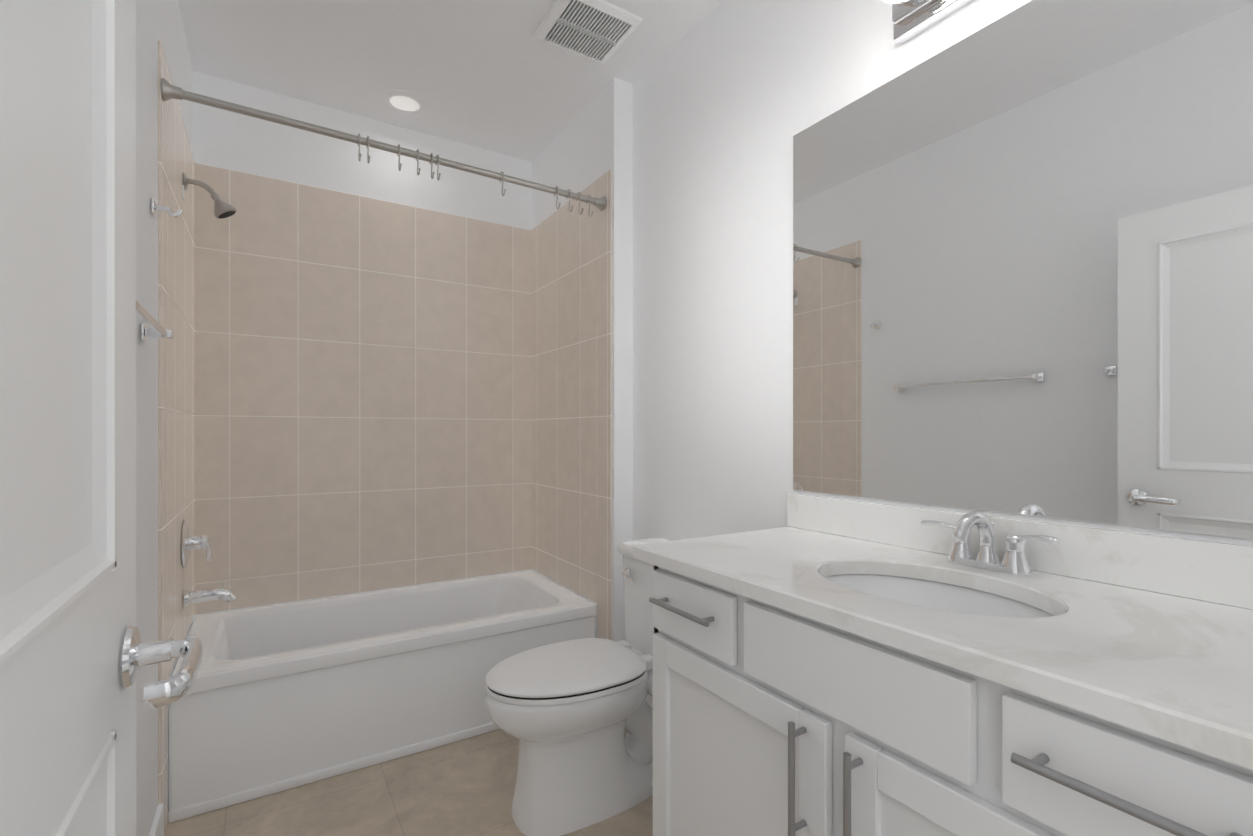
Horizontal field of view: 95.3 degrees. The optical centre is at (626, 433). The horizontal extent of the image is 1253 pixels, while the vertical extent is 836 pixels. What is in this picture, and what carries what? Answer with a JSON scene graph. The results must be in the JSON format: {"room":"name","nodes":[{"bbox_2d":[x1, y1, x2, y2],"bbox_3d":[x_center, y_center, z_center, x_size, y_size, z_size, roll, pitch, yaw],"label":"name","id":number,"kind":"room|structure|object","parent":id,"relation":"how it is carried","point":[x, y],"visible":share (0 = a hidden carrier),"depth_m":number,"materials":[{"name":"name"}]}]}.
{"room":"bathroom","nodes":[
{"label":"bathroom","id":0,"kind":"room"},
{"bbox_2d":[136,0,192,835],"bbox_3d":[-0.748,-0.162,0.567,0.120,2.725,4.250,0,0,-32],"label":"wall","id":1,"kind":"structure","parent":0,"point":[159,20],"depth_m":1.52,"materials":[{"name":"paint"}]},
{"bbox_2d":[0,0,202,835],"bbox_3d":[-0.386,0.175,0.334,0.177,2.028,0.783,0,0,-32],"label":"door","id":2,"kind":"structure","parent":1,"relation":"in","point":[76,653],"depth_m":0.47,"materials":[{"name":"white paint"}]},
{"bbox_2d":[136,300,172,340],"bbox_3d":[-1.017,-0.255,1.171,0.062,0.040,0.700,0,0,-32],"label":"towel bar","id":3,"kind":"object","parent":1,"relation":"attached to","point":[158,330],"visible":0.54,"depth_m":1.42,"materials":[{"name":"silver metal"}]},
{"bbox_2d":[149,803,163,835],"bbox_3d":[-0.801,1.136,0.780,0.014,0.130,2.065,0,0,-32],"label":"baseboard","id":4,"kind":"structure","parent":1,"relation":"attached to","point":[157,828],"depth_m":1.60,"materials":[{"name":"white paint"}]},
{"bbox_2d":[151,198,182,216],"bbox_3d":[-1.269,-0.620,1.580,0.068,0.038,0.038,0,0,-32],"label":"robe hook","id":5,"kind":"object","parent":1,"relation":"attached to","point":[155,208],"visible":1,"depth_m":1.57,"materials":[{"name":"silver metal"}]},
{"bbox_2d":[158,40,194,835],"bbox_3d":[-1.583,0.031,2.025,0.008,2.338,0.877,0,0,-32],"label":"wall tile","id":6,"kind":"structure","parent":1,"relation":"attached to","point":[176,379],"depth_m":1.86,"materials":[{"name":"beige tile"}]},
{"bbox_2d":[182,172,236,218],"bbox_3d":[-1.547,-0.879,2.125,0.162,0.144,0.076,0,0,-32],"label":"shower head","id":7,"kind":"object","parent":6,"relation":"attached to","point":[223,209],"visible":1,"depth_m":2.12},
{"bbox_2d":[181,519,237,606],"bbox_3d":[-1.545,0.475,2.127,0.164,0.325,0.174,0,0,-32],"label":"tub faucet","id":8,"kind":"object","parent":6,"relation":"attached to","point":[189,542],"visible":1,"depth_m":2.09,"materials":[{"name":"silver metal"}]},
{"bbox_2d":[161,78,605,216],"bbox_3d":[-0.732,-0.985,2.092,1.508,0.112,0.102,0,0,-32],"label":"shower rod","id":9,"kind":"object","parent":6,"relation":"attached to","point":[169,90],"visible":1,"depth_m":1.98,"materials":[{"name":"silver metal"}]},
{"bbox_2d":[193,71,531,621],"bbox_3d":[-1.168,-0.163,2.881,1.860,2.725,0.120,0,0,-32],"label":"wall","id":10,"kind":"structure","parent":0,"point":[226,139],"depth_m":2.71,"materials":[{"name":"paint"}]},
{"bbox_2d":[195,163,530,613],"bbox_3d":[-1.175,-0.190,2.802,1.524,1.897,0.008,0,0,-32],"label":"wall tile","id":11,"kind":"structure","parent":10,"relation":"attached to","point":[362,394],"depth_m":2.72,"materials":[{"name":"beige tile"}]},
{"bbox_2d":[165,729,652,835],"bbox_3d":[-0.042,1.230,1.080,1.860,0.060,4.370,0,0,-32],"label":"floor","id":12,"kind":"structure","parent":0,"point":[465,787],"depth_m":1.84,"materials":[{"name":"tile"}]},
{"bbox_2d":[168,570,596,822],"bbox_3d":[-0.970,0.980,2.475,1.506,0.440,0.761,0,0,-32],"label":"bathtub","id":13,"kind":"object","parent":12,"relation":"on","point":[276,698],"visible":0.81,"depth_m":2.11,"materials":[{"name":"white ceramic"}]},
{"bbox_2d":[485,538,670,835],"bbox_3d":[-0.081,0.808,1.916,0.788,0.786,0.450,0,0,-32],"label":"toilet","id":14,"kind":"object","parent":12,"relation":"on","point":[568,713],"visible":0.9,"depth_m":1.76,"materials":[{"name":"white ceramic"}]},
{"bbox_2d":[633,493,1252,835],"bbox_3d":[0.551,0.679,1.089,0.601,1.043,1.153,0,0,-32],"label":"bathroom vanity","id":15,"kind":"object","parent":12,"relation":"on","point":[825,666],"visible":1,"depth_m":0.92,"materials":[{"name":"white paint"}]},
{"bbox_2d":[178,0,719,161],"bbox_3d":[-0.042,-1.554,1.079,1.860,0.060,4.370,0,0,-32],"label":"ceiling","id":16,"kind":"structure","parent":0,"point":[497,76],"depth_m":2.32,"materials":[{"name":"paint"}]},
{"bbox_2d":[383,90,424,113],"bbox_3d":[-1.017,-1.515,2.621,0.180,0.020,0.180,0,0,-32],"label":"recessed light","id":17,"kind":"object","parent":16,"relation":"in","point":[403,101],"visible":0.98,"depth_m":2.60,"materials":[{"name":"white plastic"}]},
{"bbox_2d":[534,0,641,63],"bbox_3d":[-0.148,-1.515,2.144,0.310,0.020,0.300,0,0,-32],"label":"ceiling vent","id":18,"kind":"object","parent":16,"relation":"in","point":[599,31],"visible":1,"depth_m":2.12,"materials":[{"name":"white plastic"}]},
{"bbox_2d":[532,0,1252,641],"bbox_3d":[0.375,-0.163,1.964,0.216,2.725,3.070,0,0,-32],"label":"wall","id":19,"kind":"structure","parent":0,"point":[700,124],"depth_m":2.03,"materials":[{"name":"paint"}]},
{"bbox_2d":[531,169,611,639],"bbox_3d":[-0.297,0.030,2.828,0.008,2.338,0.877,0,0,-32],"label":"wall tile","id":20,"kind":"structure","parent":19,"relation":"attached to","point":[571,400],"depth_m":2.75,"materials":[{"name":"beige tile"}]},
{"bbox_2d":[646,694,652,707],"bbox_3d":[0.269,1.135,2.083,0.030,0.130,0.959,0,0,-32],"label":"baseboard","id":21,"kind":"structure","parent":19,"relation":"attached to","point":[649,699],"depth_m":2.36,"materials":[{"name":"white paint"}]},
{"bbox_2d":[883,0,972,43],"bbox_3d":[0.751,-1.035,1.179,0.167,0.120,0.500,0,0,-32],"label":"sconce","id":22,"kind":"object","parent":19,"relation":"attached to","point":[911,19],"visible":0.94,"depth_m":1.35,"materials":[{"name":"silver metal"}]},
{"bbox_2d":[793,0,1252,539],"bbox_3d":[0.807,-0.365,1.244,0.005,1.070,1.140,0,0,-32],"label":"mirror","id":23,"kind":"object","parent":19,"relation":"attached to","point":[1023,260],"visible":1,"depth_m":1.17,"materials":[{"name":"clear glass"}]}
]}

